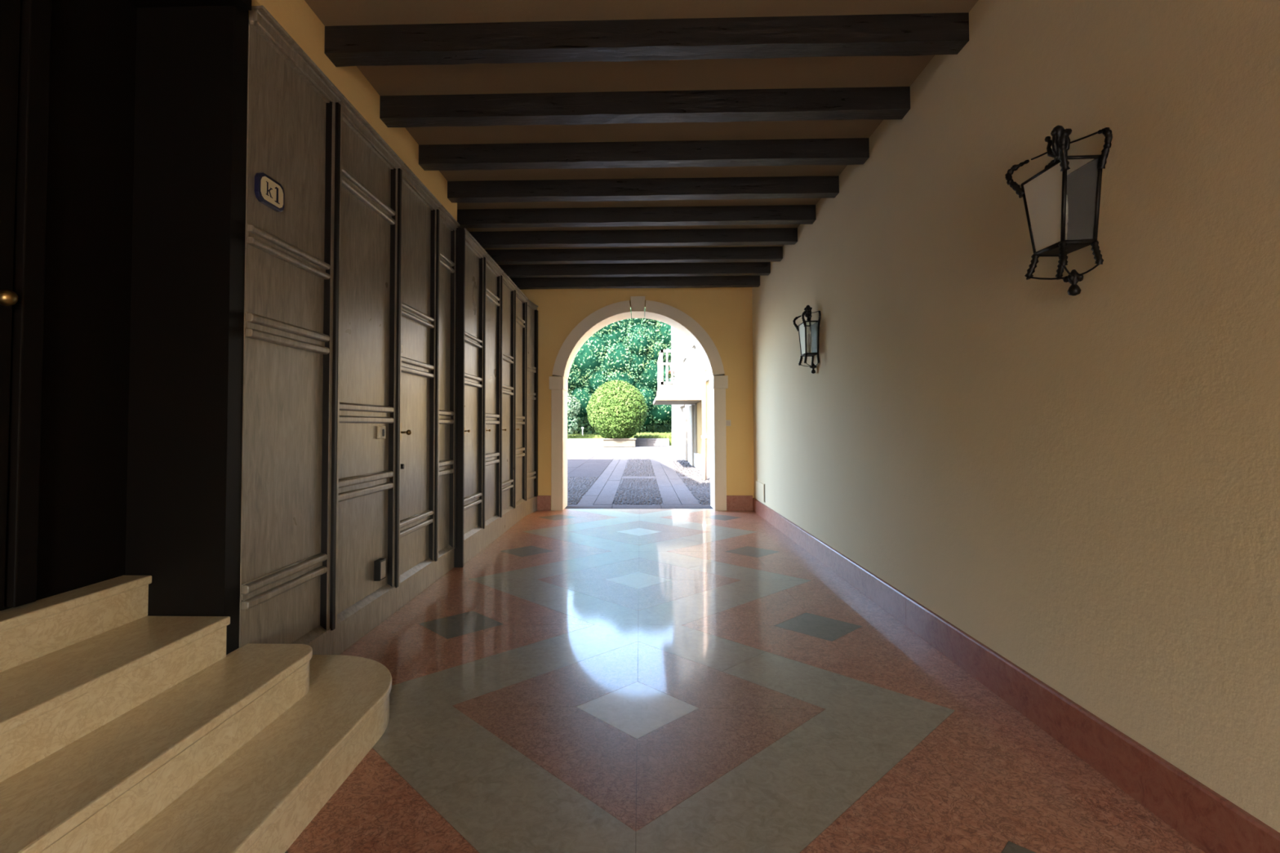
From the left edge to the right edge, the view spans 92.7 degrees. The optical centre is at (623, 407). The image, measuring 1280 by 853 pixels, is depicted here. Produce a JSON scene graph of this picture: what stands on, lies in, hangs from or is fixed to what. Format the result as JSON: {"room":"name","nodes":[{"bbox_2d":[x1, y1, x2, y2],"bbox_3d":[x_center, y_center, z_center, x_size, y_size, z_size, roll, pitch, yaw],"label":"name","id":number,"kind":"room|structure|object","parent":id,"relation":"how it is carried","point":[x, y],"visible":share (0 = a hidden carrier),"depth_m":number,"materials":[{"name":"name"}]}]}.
{"room":"entrance hallway","nodes":[
{"label":"entrance hallway","id":0,"kind":"room"},
{"bbox_2d":[124,0,457,654],"bbox_3d":[-2.141,-0.343,2.683,1.038,3.458,13.546,0,-2,2],"label":"wall","id":1,"kind":"structure","parent":0,"point":[184,490],"depth_m":2.61,"materials":[{"name":"paint"}]},
{"bbox_2d":[0,0,137,611],"bbox_3d":[-2.146,-0.517,0.774,0.197,2.678,3.741,0,-2,2],"label":"door","id":2,"kind":"structure","parent":1,"relation":"in","point":[68,67],"depth_m":2.31,"materials":[{"name":"black wood"}]},
{"bbox_2d":[520,287,754,497],"bbox_3d":[-0.228,-0.142,9.677,4.485,3.458,0.546,0,-2,2],"label":"wall","id":3,"kind":"structure","parent":0,"point":[725,313],"depth_m":9.40,"materials":[{"name":"paint"}]},
{"bbox_2d":[549,296,728,511],"bbox_3d":[0.228,-0.060,9.645,2.743,3.289,0.606,0,-2,2],"label":"stone arch","id":4,"kind":"object","parent":3,"relation":"attached to","point":[605,316],"visible":0.99,"depth_m":9.39,"materials":[{"name":"beige stone"}]},
{"bbox_2d":[537,495,752,511],"bbox_3d":[0.265,1.463,9.342,3.396,0.228,0.029,0,-2,2],"label":"baseboard","id":5,"kind":"structure","parent":3,"relation":"attached to","point":[734,503],"depth_m":9.29,"materials":[{"name":"stone"}]},
{"bbox_2d":[725,420,730,426],"bbox_3d":[1.595,0.239,9.335,0.084,0.091,0.017,0,-2,2],"label":"wall switch","id":6,"kind":"object","parent":3,"relation":"attached to","point":[727,422],"visible":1,"depth_m":9.33,"materials":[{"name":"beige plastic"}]},
{"bbox_2d":[304,0,978,264],"bbox_3d":[-0.234,-2.149,2.958,4.849,0.156,14.092,0,-2,2],"label":"ceiling","id":7,"kind":"structure","parent":0,"point":[820,72],"depth_m":3.79,"materials":[{"name":"paint"}]},
{"bbox_2d":[469,227,797,248],"bbox_3d":[-0.081,-1.885,6.798,3.984,0.156,0.129,0,-2,2],"label":"ceiling beam","id":8,"kind":"structure","parent":7,"relation":"attached to","point":[777,236],"depth_m":6.74,"materials":[{"name":"brown wood"}]},
{"bbox_2d":[484,246,782,264],"bbox_3d":[-0.062,-1.864,7.496,3.984,0.156,0.128,0,-2,2],"label":"ceiling beam","id":9,"kind":"structure","parent":7,"relation":"attached to","point":[750,254],"depth_m":7.43,"materials":[{"name":"brown wood"}]},
{"bbox_2d":[497,262,770,278],"bbox_3d":[-0.044,-1.843,8.193,3.984,0.156,0.129,0,-2,2],"label":"ceiling beam","id":10,"kind":"structure","parent":7,"relation":"attached to","point":[728,268],"depth_m":8.13,"materials":[{"name":"brown wood"}]},
{"bbox_2d":[510,275,759,289],"bbox_3d":[-0.025,-1.823,8.890,3.984,0.156,0.128,0,-2,2],"label":"ceiling beam","id":11,"kind":"structure","parent":7,"relation":"attached to","point":[686,282],"depth_m":8.83,"materials":[{"name":"brown wood"}]},
{"bbox_2d":[457,204,816,227],"bbox_3d":[-0.100,-1.905,6.101,3.984,0.156,0.128,0,-2,2],"label":"ceiling beam","id":12,"kind":"structure","parent":7,"relation":"attached to","point":[785,214],"depth_m":6.04,"materials":[{"name":"brown wood"}]},
{"bbox_2d":[447,175,839,203],"bbox_3d":[0.157,-1.927,5.396,3.433,0.156,0.128,0,-2,2],"label":"ceiling beam","id":13,"kind":"structure","parent":7,"relation":"attached to","point":[775,187],"depth_m":5.34,"materials":[{"name":"brown wood"}]},
{"bbox_2d":[418,137,869,170],"bbox_3d":[0.138,-1.947,4.699,3.433,0.156,0.129,0,-2,2],"label":"ceiling beam","id":14,"kind":"structure","parent":7,"relation":"attached to","point":[842,151],"depth_m":4.64,"materials":[{"name":"brown wood"}]},
{"bbox_2d":[379,86,910,127],"bbox_3d":[0.119,-1.968,4.001,3.433,0.156,0.128,0,-2,2],"label":"ceiling beam","id":15,"kind":"structure","parent":7,"relation":"attached to","point":[884,103],"depth_m":3.95,"materials":[{"name":"brown wood"}]},
{"bbox_2d":[324,12,968,66],"bbox_3d":[0.100,-1.989,3.304,3.433,0.156,0.128,0,-2,2],"label":"ceiling beam","id":16,"kind":"structure","parent":7,"relation":"attached to","point":[926,33],"depth_m":3.26,"materials":[{"name":"brown wood"}]},
{"bbox_2d":[284,508,1204,852],"bbox_3d":[-0.280,1.419,2.665,4.225,0.078,13.715,0,-2,2],"label":"floor","id":17,"kind":"structure","parent":0,"point":[588,680],"depth_m":2.67,"materials":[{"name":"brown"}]},
{"bbox_2d":[0,575,391,852],"bbox_3d":[-1.629,0.996,0.968,1.154,0.676,4.140,0,-2,2],"label":"marble steps","id":18,"kind":"structure","parent":17,"relation":"on","point":[123,729],"depth_m":2.00,"materials":[{"name":"beige stone"}]},
{"bbox_2d":[239,4,344,654],"bbox_3d":[-1.646,-0.200,3.069,0.088,3.192,0.754,0,-2,2],"label":"wood wall panel","id":19,"kind":"object","parent":17,"relation":"on","point":[290,496],"visible":0.94,"depth_m":3.04,"materials":[{"name":"brown wood"}]},
{"bbox_2d":[254,172,284,212],"bbox_3d":[-1.660,-1.009,2.865,0.024,0.135,0.203,0,-2,2],"label":"number sign","id":20,"kind":"object","parent":19,"relation":"attached to","point":[268,192],"visible":1,"depth_m":2.84,"materials":[{"name":"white ceramic"}]},
{"bbox_2d":[333,96,404,654],"bbox_3d":[-1.623,-0.176,3.887,0.088,3.192,0.884,0,-2,2],"label":"wood wall panel","id":21,"kind":"object","parent":17,"relation":"on","point":[371,361],"visible":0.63,"depth_m":3.90,"materials":[{"name":"brown wood"}]},
{"bbox_2d":[373,558,386,581],"bbox_3d":[-1.610,1.071,4.032,0.046,0.130,0.091,0,-2,2],"label":"junction box","id":22,"kind":"object","parent":21,"relation":"attached to","point":[380,565],"visible":1,"depth_m":3.99,"materials":[{"name":"black"}]},
{"bbox_2d":[377,426,386,439],"bbox_3d":[-1.621,0.168,4.090,0.027,0.084,0.094,0,-2,2],"label":"plate","id":23,"kind":"object","parent":21,"relation":"attached to","point":[381,430],"visible":1,"depth_m":4.07,"materials":[{"name":"beige plastic"}]},
{"bbox_2d":[395,163,441,611],"bbox_3d":[-1.589,-0.151,4.738,0.110,3.192,0.819,0,-2,2],"label":"wood wall panel","id":24,"kind":"object","parent":17,"relation":"on","point":[420,285],"visible":0.69,"depth_m":4.80,"materials":[{"name":"brown wood"}]},
{"bbox_2d":[435,204,460,581],"bbox_3d":[-1.582,-0.131,5.417,0.088,3.192,0.540,0,-2,2],"label":"wood wall panel","id":25,"kind":"object","parent":17,"relation":"on","point":[448,346],"visible":0.62,"depth_m":5.52,"materials":[{"name":"brown wood"}]},
{"bbox_2d":[453,227,487,567],"bbox_3d":[-1.769,-0.091,6.069,0.610,3.152,0.816,0,-2,2],"label":"wood wall panel","id":26,"kind":"object","parent":17,"relation":"on","point":[472,260],"visible":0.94,"depth_m":6.07,"materials":[{"name":"brown wood"}]},
{"bbox_2d":[483,253,503,549],"bbox_3d":[-1.520,-0.068,6.864,0.155,3.152,0.786,0,-2,2],"label":"wood wall panel","id":27,"kind":"object","parent":17,"relation":"on","point":[494,331],"visible":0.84,"depth_m":7.02,"materials":[{"name":"brown wood"}]},
{"bbox_2d":[500,271,516,535],"bbox_3d":[-1.498,-0.045,7.650,0.155,3.152,0.786,0,-2,2],"label":"wood wall panel","id":28,"kind":"object","parent":17,"relation":"on","point":[508,464],"visible":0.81,"depth_m":7.84,"materials":[{"name":"brown wood"}]},
{"bbox_2d":[514,286,528,524],"bbox_3d":[-1.477,-0.022,8.439,0.155,3.152,0.793,0,-2,2],"label":"wood wall panel","id":29,"kind":"object","parent":17,"relation":"on","point":[521,299],"visible":0.77,"depth_m":8.63,"materials":[{"name":"brown wood"}]},
{"bbox_2d":[525,299,537,515],"bbox_3d":[-1.405,-0.002,9.126,0.081,3.152,0.583,0,-2,9],"label":"wood wall panel","id":30,"kind":"object","parent":17,"relation":"on","point":[532,312],"visible":0.77,"depth_m":9.24,"materials":[{"name":"brown wood"}]},
{"bbox_2d":[751,0,1279,832],"bbox_3d":[2.000,-0.416,2.847,0.390,3.588,14.092,0,-2,2],"label":"wall","id":31,"kind":"structure","parent":0,"point":[1085,486],"depth_m":2.42,"materials":[{"name":"beige paint"}]},
{"bbox_2d":[755,480,764,502],"bbox_3d":[1.964,1.202,8.794,0.018,0.257,0.630,0,-2,2],"label":"access panel","id":32,"kind":"object","parent":31,"relation":"attached to","point":[759,486],"visible":1,"depth_m":8.73,"materials":[{"name":"beige paint"}]},
{"bbox_2d":[792,305,821,373],"bbox_3d":[1.804,-0.670,6.011,0.190,0.679,0.371,0,-2,2],"label":"wall lantern","id":33,"kind":"object","parent":31,"relation":"attached to","point":[808,331],"visible":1,"depth_m":5.91,"materials":[{"name":"black metal"}]},
{"bbox_2d":[752,497,1279,852],"bbox_3d":[1.793,1.275,2.529,0.027,0.190,13.545,0,-2,2],"label":"baseboard","id":34,"kind":"structure","parent":31,"relation":"attached to","point":[1204,817],"depth_m":2.38,"materials":[{"name":"stone"}]},
{"bbox_2d":[1004,124,1112,295],"bbox_3d":[1.707,-0.777,2.410,0.190,0.679,0.371,0,-2,2],"label":"wall lantern","id":35,"kind":"object","parent":31,"relation":"attached to","point":[1061,202],"visible":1,"depth_m":2.32,"materials":[{"name":"black metal"}]},
{"label":"outside","id":36,"kind":"structure","parent":0,"visible":0},
{"bbox_2d":[564,445,712,508],"bbox_3d":[-0.564,2.049,24.252,5.873,0.099,29.445,0,-2,2],"label":"paving","id":37,"kind":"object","parent":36,"point":[637,477],"visible":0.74,"depth_m":14.42,"materials":[{"name":"black stone"}]},
{"bbox_2d":[601,438,636,447],"bbox_3d":[-0.273,2.156,37.641,2.093,0.520,1.365,0,-2,2],"label":"stone planter","id":38,"kind":"object","parent":37,"relation":"on","point":[607,442],"visible":1,"depth_m":37.01,"materials":[{"name":"white stone"}]},
{"bbox_2d":[586,379,647,438],"bbox_3d":[-0.428,0.199,37.739,3.839,3.835,3.688,0,-2,2],"label":"bush","id":39,"kind":"object","parent":38,"relation":"in","point":[615,409],"visible":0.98,"depth_m":36.60,"materials":[{"name":"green plant"}]},
{"bbox_2d":[635,438,669,445],"bbox_3d":[1.767,2.209,38.788,2.194,0.468,0.780,0,-2,2],"label":"wall","id":40,"kind":"structure","parent":37,"relation":"on","point":[639,442],"depth_m":38.50,"materials":[{"name":"stone"}]},
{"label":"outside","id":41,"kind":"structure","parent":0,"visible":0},
{"bbox_2d":[567,438,709,478],"bbox_3d":[1.759,3.420,64.904,182.000,0.374,208.000,0,-2,2],"label":"ground","id":42,"kind":"structure","parent":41,"point":[575,442],"depth_m":46.53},
{"bbox_2d":[567,391,580,435],"bbox_3d":[-6.131,0.486,59.252,3.940,5.043,2.992,0,-2,2],"label":"shrub","id":43,"kind":"object","parent":42,"relation":"on","point":[572,406],"visible":0.34,"depth_m":58.52,"materials":[{"name":"green plant"}]},
{"bbox_2d":[567,399,577,431],"bbox_3d":[-6.024,0.357,59.208,2.972,3.998,1.980,-1,-2,24],"label":"bush","id":44,"kind":"object","parent":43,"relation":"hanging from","point":[573,411],"depth_m":58.47,"materials":[{"name":"plant"}]},
{"bbox_2d":[567,306,671,430],"bbox_3d":[0.875,-7.120,63.860,22.016,20.747,13.482,0,-2,-5],"label":"magnolia tree","id":45,"kind":"object","parent":42,"relation":"on","point":[628,350],"visible":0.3,"depth_m":58.64,"materials":[{"name":"green plant"}]},
{"bbox_2d":[567,414,671,435],"bbox_3d":[0.654,1.674,72.873,39.386,3.592,2.957,0,-2,2],"label":"hedge","id":46,"kind":"object","parent":42,"relation":"on","point":[588,428],"visible":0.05,"depth_m":71.89,"materials":[{"name":"green plant"}]},
{"bbox_2d":[653,325,710,478],"bbox_3d":[6.219,-4.663,23.258,10.361,13.260,21.580,0,-2,2],"label":"house","id":47,"kind":"structure","parent":42,"relation":"on","point":[685,396],"depth_m":18.73,"materials":[{"name":"beige paint"}]},
{"bbox_2d":[667,369,675,385],"bbox_3d":[1.322,-0.841,17.166,0.256,0.453,0.258,0,-2,2],"label":"flower pot","id":48,"kind":"object","parent":47,"relation":"on","point":[669,372],"visible":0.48,"depth_m":17.11,"materials":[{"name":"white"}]},
{"bbox_2d":[701,356,710,479],"bbox_3d":[2.013,-2.176,14.582,0.358,7.800,0.143,0,-2,2],"label":"downpipe","id":49,"kind":"object","parent":47,"relation":"attached to","point":[704,369],"visible":0.45,"depth_m":14.47,"materials":[{"name":"beige metal"}]},
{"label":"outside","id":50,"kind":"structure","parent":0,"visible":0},
{"bbox_2d":[567,431,671,445],"bbox_3d":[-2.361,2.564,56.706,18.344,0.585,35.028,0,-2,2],"label":"grass","id":51,"kind":"structure","parent":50,"point":[646,435],"depth_m":48.30,"materials":[{"name":"green plant"}]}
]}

